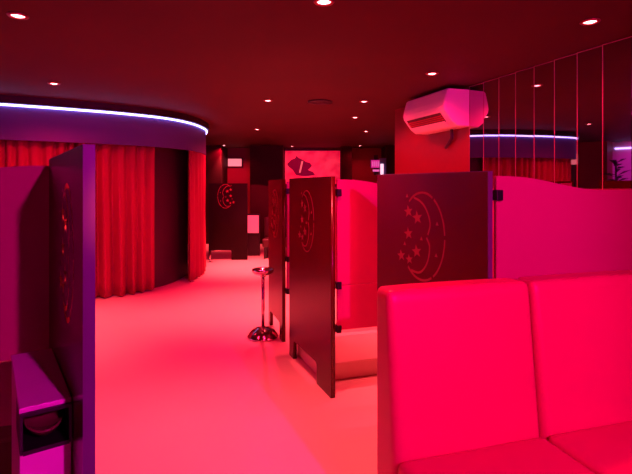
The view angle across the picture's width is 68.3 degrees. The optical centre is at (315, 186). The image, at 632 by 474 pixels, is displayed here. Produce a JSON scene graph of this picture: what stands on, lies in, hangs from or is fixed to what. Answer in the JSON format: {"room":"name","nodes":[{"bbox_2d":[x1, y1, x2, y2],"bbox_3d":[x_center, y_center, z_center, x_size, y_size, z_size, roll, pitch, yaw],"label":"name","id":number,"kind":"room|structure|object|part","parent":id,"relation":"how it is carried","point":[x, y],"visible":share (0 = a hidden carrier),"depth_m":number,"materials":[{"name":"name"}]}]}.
{"room":"entertainment venue","nodes":[
{"label":"entertainment venue","id":0,"kind":"room"},
{"bbox_2d":[0,106,205,154],"bbox_3d":[-2.987,-0.785,7.413,2.098,0.430,4.505,0,0,27],"label":"bulkhead","id":1,"kind":"structure","parent":0,"point":[16,123],"depth_m":6.09,"materials":[{"name":"blue"}]},
{"bbox_2d":[0,140,154,297],"bbox_3d":[-3.400,0.416,6.136,2.310,2.152,0.926,0,0,-9],"label":"curtain","id":2,"kind":"object","parent":1,"relation":"hanging from","point":[124,174],"visible":0.51,"depth_m":6.38,"materials":[{"name":"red fabric"}]},
{"bbox_2d":[0,103,206,133],"bbox_3d":[-2.978,-0.987,7.390,2.118,0.026,4.536,0,0,28],"label":"led strip","id":3,"kind":"object","parent":1,"relation":"attached to","point":[1,104],"visible":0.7,"depth_m":6.08,"materials":[{"name":"grey plastic"}]},
{"bbox_2d":[188,150,205,281],"bbox_3d":[-2.041,0.416,8.169,0.200,2.152,1.860,0,0,-9],"label":"curtain","id":4,"kind":"object","parent":1,"relation":"hanging from","point":[196,160],"visible":0.94,"depth_m":7.59,"materials":[{"name":"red fabric"}]},
{"bbox_2d":[0,94,208,133],"bbox_3d":[-2.978,-1.052,7.400,2.171,0.095,4.596,0,0,28],"label":"trim","id":5,"kind":"structure","parent":0,"point":[5,99],"depth_m":6.06,"materials":[{"name":"black"}]},
{"bbox_2d":[154,147,187,287],"bbox_3d":[-2.337,0.350,7.383,0.208,2.300,1.439,0,0,14],"label":"wall","id":6,"kind":"structure","parent":0,"point":[171,165],"depth_m":7.25,"materials":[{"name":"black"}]},
{"bbox_2d":[95,244,376,473],"bbox_3d":[-0.500,1.550,4.700,13.400,0.100,17.800,0,0,0],"label":"floor","id":7,"kind":"structure","parent":0,"point":[181,387],"depth_m":3.40,"materials":[{"name":"tile"}]},
{"bbox_2d":[0,425,11,473],"bbox_3d":[-2.063,1.295,2.424,1.320,0.410,0.500,0,0,-16],"label":"bench","id":8,"kind":"object","parent":7,"relation":"on","point":[5,431],"visible":0.02,"depth_m":2.35,"materials":[{"name":"red"}]},
{"bbox_3d":[-2.063,1.185,2.424,1.320,0.190,0.500,0,0,-16],"label":"seat","id":9,"kind":"part","parent":8,"relation":"part of","materials":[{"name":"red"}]},
{"bbox_2d":[11,348,71,473],"bbox_3d":[-1.038,1.100,1.740,0.148,0.800,0.595,0,0,-35],"label":"cabinet","id":10,"kind":"object","parent":7,"relation":"on","point":[39,386],"visible":0.9,"depth_m":1.56,"materials":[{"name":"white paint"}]},
{"bbox_2d":[23,409,63,435],"bbox_3d":[-0.920,0.786,1.576,0.120,0.069,0.158,0,0,-35],"label":"ashtray","id":11,"kind":"object","parent":10,"relation":"in","point":[42,424],"visible":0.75,"depth_m":1.57,"materials":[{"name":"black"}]},
{"bbox_2d":[49,144,94,473],"bbox_3d":[-0.947,0.686,1.775,0.035,1.628,0.922,0,0,-35],"label":"screen","id":12,"kind":"object","parent":7,"relation":"on","point":[71,172],"visible":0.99,"depth_m":1.50,"materials":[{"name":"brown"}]},
{"bbox_2d":[0,166,48,425],"bbox_3d":[-1.843,0.491,1.990,1.288,1.178,0.024,0,0,-16],"label":"wall","id":13,"kind":"structure","parent":12,"relation":"attached to","point":[24,190],"depth_m":2.12,"materials":[{"name":"red laminate"}]},
{"bbox_3d":[-1.843,0.936,1.990,1.288,0.287,0.024,0,0,-16],"label":"panel","id":14,"kind":"part","parent":13,"relation":"part of","materials":[{"name":"red laminate"}]},
{"bbox_2d":[208,250,219,262],"bbox_3d":[-2.041,1.377,9.300,0.250,0.246,0.100,0,0,0],"label":"stand","id":15,"kind":"object","parent":7,"relation":"on","point":[209,261],"visible":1,"depth_m":9.29,"materials":[{"name":"silver metal"}]},
{"bbox_2d":[209,183,247,259],"bbox_3d":[-1.810,0.713,9.599,0.800,1.575,0.036,0,0,0],"label":"screen","id":16,"kind":"object","parent":7,"relation":"on","point":[228,202],"visible":0.98,"depth_m":9.58,"materials":[{"name":"black"}]},
{"bbox_2d":[248,214,259,255],"bbox_3d":[-1.382,1.043,10.160,0.314,0.915,0.120,0,0,0],"label":"floor lightbox","id":17,"kind":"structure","parent":7,"relation":"on","point":[253,219],"depth_m":10.15,"materials":[{"name":"pink"}]},
{"bbox_3d":[-1.382,0.807,10.125,0.271,0.379,0.050,0,0,0],"label":"pane","id":18,"kind":"part","parent":17,"relation":"part of","materials":[{"name":"pink"}]},
{"bbox_2d":[250,185,268,231],"bbox_3d":[-1.040,0.473,10.384,0.838,1.053,0.024,0,0,-5],"label":"wall","id":19,"kind":"structure","parent":7,"relation":"on","point":[259,194],"depth_m":10.36,"materials":[{"name":"red"}]},
{"bbox_3d":[-1.040,0.852,10.384,0.838,0.297,0.024,0,0,-5],"label":"panel","id":20,"kind":"part","parent":19,"relation":"part of","materials":[{"name":"red"}]},
{"bbox_2d":[247,267,278,341],"bbox_3d":[-0.530,1.158,4.660,0.320,0.684,0.320,0,0,0],"label":"stand","id":21,"kind":"object","parent":7,"relation":"on","point":[262,333],"visible":1,"depth_m":4.60,"materials":[{"name":"silver metal"}]},
{"bbox_3d":[-0.530,0.851,4.660,0.216,0.069,0.216,0,0,0],"label":"dish","id":22,"kind":"part","parent":21,"relation":"part of","materials":[{"name":"silver metal"}]},
{"bbox_2d":[262,217,268,258],"bbox_3d":[-0.760,1.075,9.930,0.720,0.850,0.520,0,0,0],"label":"bench","id":23,"kind":"object","parent":7,"relation":"on","point":[265,242],"visible":0.34,"depth_m":9.97,"materials":[{"name":"red"}]},
{"bbox_3d":[-0.760,1.170,9.910,0.720,0.180,0.480,0,0,0],"label":"seat","id":24,"kind":"part","parent":23,"relation":"part of","materials":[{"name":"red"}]},
{"bbox_3d":[-1.060,1.370,9.920,0.060,0.260,0.380,0,0,0],"label":"leg","id":25,"kind":"part","parent":23,"relation":"part of","materials":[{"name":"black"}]},
{"bbox_3d":[-0.760,0.875,10.130,0.720,0.450,0.120,0,0,0],"label":"backrest","id":26,"kind":"part","parent":23,"relation":"part of","materials":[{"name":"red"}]},
{"bbox_2d":[269,179,285,341],"bbox_3d":[-0.408,0.713,4.820,0.036,1.575,0.650,0,0,-17],"label":"screen","id":27,"kind":"object","parent":7,"relation":"on","point":[277,188],"visible":1,"depth_m":4.66,"materials":[{"name":"red wood"}]},
{"bbox_2d":[286,182,376,293],"bbox_3d":[0.588,0.491,4.799,1.846,1.089,0.056,0,0,-17],"label":"wall","id":28,"kind":"structure","parent":27,"relation":"attached to","point":[287,183],"depth_m":4.52,"materials":[{"name":"red laminate"}]},
{"bbox_3d":[0.592,0.322,4.800,1.838,0.750,0.024,0,0,-18],"label":"panel","id":29,"kind":"part","parent":28,"relation":"part of","materials":[{"name":"red laminate"}]},
{"bbox_3d":[0.592,0.862,4.800,1.838,0.317,0.024,0,0,-18],"label":"panel","id":30,"kind":"part","parent":28,"relation":"part of","materials":[{"name":"red laminate"}]},
{"bbox_2d":[289,176,334,397],"bbox_3d":[-0.052,0.713,3.742,0.036,1.575,0.930,0,0,-22],"label":"screen","id":31,"kind":"object","parent":7,"relation":"on","point":[312,199],"visible":1,"depth_m":3.62,"materials":[{"name":"red wood"}]},
{"bbox_2d":[335,180,493,332],"bbox_3d":[1.045,0.491,3.606,1.896,1.089,0.056,0,0,-17],"label":"wall","id":32,"kind":"structure","parent":31,"relation":"attached to","point":[356,200],"depth_m":3.36,"materials":[{"name":"red laminate"}]},
{"bbox_3d":[1.049,0.322,3.608,1.888,0.750,0.024,0,0,-18],"label":"panel","id":33,"kind":"part","parent":32,"relation":"part of","materials":[{"name":"red laminate"}]},
{"bbox_3d":[1.049,0.862,3.608,1.888,0.317,0.024,0,0,-18],"label":"panel","id":34,"kind":"part","parent":32,"relation":"part of","materials":[{"name":"red laminate"}]},
{"bbox_2d":[297,332,376,379],"bbox_3d":[0.756,1.435,4.133,1.744,0.130,0.618,0,0,-18],"label":"plinth","id":35,"kind":"object","parent":7,"relation":"on","point":[355,355],"visible":0.14,"depth_m":3.81,"materials":[{"name":"plastic"}]},
{"bbox_2d":[379,158,385,174],"bbox_3d":[1.734,0.377,12.090,0.282,2.247,0.260,0,0,0],"label":"tube","id":36,"kind":"object","parent":7,"relation":"on","point":[382,161],"visible":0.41,"depth_m":12.06,"materials":[{"name":"grey"}]},
{"bbox_2d":[370,155,378,174],"bbox_3d":[1.558,-0.578,12.245,0.262,0.526,0.110,0,0,0],"label":"sign","id":37,"kind":"object","parent":36,"relation":"attached to","point":[374,163],"visible":0.94,"depth_m":12.19,"materials":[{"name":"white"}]},
{"bbox_2d":[377,171,492,290],"bbox_3d":[0.618,0.712,2.581,0.036,1.577,0.802,0,0,-34],"label":"screen","id":38,"kind":"object","parent":7,"relation":"on","point":[432,227],"visible":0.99,"depth_m":2.52,"materials":[{"name":"red wood"}]},
{"bbox_2d":[493,176,631,279],"bbox_3d":[1.638,0.491,2.489,1.616,1.089,0.056,0,0,-16],"label":"wall","id":39,"kind":"structure","parent":38,"relation":"attached to","point":[541,227],"depth_m":2.35,"materials":[{"name":"red laminate"}]},
{"bbox_2d":[377,278,594,473],"bbox_3d":[0.701,0.963,1.777,0.705,1.074,0.750,0,0,-16],"label":"sofa","id":40,"kind":"object","parent":7,"relation":"on","point":[456,390],"visible":1,"depth_m":1.94,"materials":[{"name":"red"}]},
{"bbox_2d":[398,437,594,473],"bbox_3d":[0.729,1.149,1.680,0.705,0.161,0.548,0,0,-16],"label":"seat cushion","id":41,"kind":"object","parent":40,"relation":"on","point":[498,455],"depth_m":1.84,"materials":[{"name":"red leather"}]},
{"bbox_2d":[517,270,631,473],"bbox_3d":[1.397,0.963,1.979,0.720,1.074,0.750,0,0,-16],"label":"sofa","id":42,"kind":"object","parent":7,"relation":"on","point":[581,323],"visible":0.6,"depth_m":2.12,"materials":[{"name":"red"}]},
{"bbox_2d":[548,421,631,473],"bbox_3d":[1.425,1.149,1.882,0.720,0.161,0.548,0,0,-16],"label":"seat cushion","id":43,"kind":"object","parent":42,"relation":"on","point":[603,447],"depth_m":1.96,"materials":[{"name":"red leather"}]},
{"bbox_2d":[227,148,380,213],"bbox_3d":[-0.500,0.200,13.300,13.000,2.600,0.200,0,0,0],"label":"wall","id":44,"kind":"structure","parent":0,"point":[361,157],"depth_m":13.20,"materials":[{"name":"red paint"}]},
{"bbox_2d":[205,145,226,243],"bbox_3d":[-2.837,0.200,12.750,0.660,2.600,0.900,0,0,0],"label":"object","id":45,"kind":"structure","parent":44,"relation":"attached to","point":[216,155],"depth_m":12.30,"materials":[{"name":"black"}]},
{"bbox_2d":[227,158,242,166],"bbox_3d":[-2.291,-0.691,13.167,0.426,0.254,0.066,0,0,0],"label":"lit sign","id":46,"kind":"object","parent":44,"relation":"attached to","point":[231,162],"visible":1,"depth_m":13.13,"materials":[{"name":"white plastic"}]},
{"bbox_2d":[250,145,284,243],"bbox_3d":[-1.306,0.200,12.750,0.871,2.600,0.900,0,0,0],"label":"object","id":47,"kind":"structure","parent":44,"relation":"attached to","point":[267,162],"depth_m":12.30,"materials":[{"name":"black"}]},
{"bbox_2d":[285,150,339,184],"bbox_3d":[-0.106,-0.556,13.146,1.647,1.000,0.088,0,0,0],"label":"print","id":48,"kind":"object","parent":44,"relation":"attached to","point":[298,163],"visible":0.8,"depth_m":13.11,"materials":[{"name":"red"}]},
{"bbox_2d":[340,146,351,179],"bbox_3d":[0.825,0.200,12.900,0.297,2.600,0.600,0,0,0],"label":"trim","id":49,"kind":"structure","parent":44,"relation":"attached to","point":[345,151],"depth_m":12.60,"materials":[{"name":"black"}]},
{"bbox_2d":[381,145,394,173],"bbox_3d":[2.032,0.200,12.750,0.370,2.600,0.900,0,0,0],"label":"trim","id":50,"kind":"structure","parent":44,"relation":"attached to","point":[388,151],"depth_m":12.30,"materials":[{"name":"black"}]},
{"bbox_2d":[0,0,631,147],"bbox_3d":[-0.500,-1.150,4.700,13.400,0.100,17.800,0,0,0],"label":"ceiling","id":51,"kind":"structure","parent":0,"point":[215,62],"depth_m":3.75,"materials":[{"name":"paint"}]},
{"bbox_2d":[7,12,28,19],"bbox_3d":[-1.906,-1.093,2.980,0.124,0.011,0.124,0,0,0],"label":"recessed light","id":52,"kind":"object","parent":51,"relation":"in","point":[15,15],"visible":1,"depth_m":2.97,"materials":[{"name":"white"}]},
{"bbox_2d":[47,82,59,84],"bbox_3d":[-2.771,-1.093,4.929,0.124,0.011,0.124,0,0,0],"label":"recessed light","id":53,"kind":"object","parent":51,"relation":"in","point":[50,83],"visible":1,"depth_m":4.90,"materials":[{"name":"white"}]},
{"bbox_2d":[308,99,331,104],"bbox_3d":[0.051,-1.089,5.995,0.324,0.019,0.324,0,0,0],"label":"ceiling vent","id":54,"kind":"object","parent":51,"relation":"in","point":[315,101],"visible":1,"depth_m":5.96,"materials":[{"name":"black"}]},
{"bbox_2d":[314,0,333,6],"bbox_3d":[0.047,-1.093,2.756,0.124,0.011,0.124,0,0,0],"label":"recessed light","id":55,"kind":"object","parent":51,"relation":"in","point":[323,3],"visible":1,"depth_m":2.76,"materials":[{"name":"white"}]},
{"bbox_2d":[426,72,438,75],"bbox_3d":[1.119,-1.093,4.497,0.124,0.011,0.124,0,0,0],"label":"recessed light","id":56,"kind":"object","parent":51,"relation":"in","point":[427,73],"visible":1,"depth_m":4.48,"materials":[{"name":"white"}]},
{"bbox_2d":[579,18,600,25],"bbox_3d":[1.816,-1.093,3.088,0.124,0.011,0.124,0,0,0],"label":"recessed light","id":57,"kind":"object","parent":51,"relation":"in","point":[591,21],"visible":1,"depth_m":3.08,"materials":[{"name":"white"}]},
{"bbox_2d":[395,87,468,173],"bbox_3d":[1.484,0.200,5.897,0.160,2.600,1.677,0,0,-20],"label":"wall","id":58,"kind":"structure","parent":0,"point":[414,153],"depth_m":5.86,"materials":[{"name":"red paint"}]},
{"bbox_2d":[403,88,468,148],"bbox_3d":[1.381,-0.755,5.431,0.345,0.619,0.860,0,0,-20],"label":"air conditioner","id":59,"kind":"object","parent":58,"relation":"attached to","point":[447,109],"visible":1,"depth_m":5.17,"materials":[{"name":"white plastic"}]},
{"bbox_2d":[407,113,445,127],"bbox_3d":[1.269,-0.762,5.412,0.079,0.095,0.700,0,0,-20],"label":"outlet","id":60,"kind":"object","parent":59,"relation":"attached to","point":[426,120],"depth_m":5.36,"materials":[{"name":"red"}]},
{"bbox_3d":[3.381,0.200,0.567,0.160,2.600,9.638,0,0,-20],"label":"wall","id":61,"kind":"structure","parent":0,"visible":0},
{"bbox_2d":[469,83,482,171],"bbox_3d":[1.716,-0.022,4.969,0.009,2.144,0.226,0,0,-23],"label":"strip","id":62,"kind":"object","parent":61,"relation":"attached to","point":[475,91],"visible":0.51,"depth_m":4.97,"materials":[{"name":"silver"}]},
{"bbox_2d":[483,78,498,274],"bbox_3d":[1.792,-0.022,4.756,0.010,2.144,0.226,0,0,-23],"label":"strip","id":63,"kind":"object","parent":61,"relation":"attached to","point":[491,87],"visible":0.51,"depth_m":4.75,"materials":[{"name":"silver"}]},
{"bbox_2d":[499,73,514,175],"bbox_3d":[1.868,-0.022,4.544,0.009,2.144,0.226,0,0,-23],"label":"mirror","id":64,"kind":"object","parent":61,"relation":"attached to","point":[507,82],"visible":0.51,"depth_m":4.54,"materials":[{"name":"silver"}]},
{"bbox_2d":[515,67,533,178],"bbox_3d":[1.944,-0.022,4.330,0.009,2.144,0.226,0,0,-23],"label":"mirror","id":65,"kind":"object","parent":61,"relation":"attached to","point":[524,79],"visible":0.51,"depth_m":4.33,"materials":[{"name":"silver"}]},
{"bbox_2d":[534,60,553,182],"bbox_3d":[2.020,-0.022,4.118,0.009,2.144,0.226,0,0,-23],"label":"mirror","id":66,"kind":"object","parent":61,"relation":"attached to","point":[543,73],"visible":0.51,"depth_m":4.12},
{"bbox_2d":[554,53,576,186],"bbox_3d":[2.095,-0.022,3.905,0.009,2.144,0.226,0,0,-23],"label":"mirror","id":67,"kind":"object","parent":61,"relation":"attached to","point":[565,68],"visible":0.58,"depth_m":3.91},
{"bbox_2d":[577,45,601,189],"bbox_3d":[2.171,-0.022,3.692,0.010,2.144,0.226,0,0,-23],"label":"mirror","id":68,"kind":"object","parent":61,"relation":"attached to","point":[589,61],"visible":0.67,"depth_m":3.69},
{"bbox_2d":[602,36,631,189],"bbox_3d":[2.247,-0.022,3.479,0.010,2.144,0.226,0,0,-22],"label":"mirror","id":69,"kind":"object","parent":61,"relation":"attached to","point":[616,55],"visible":0.66,"depth_m":3.48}
]}

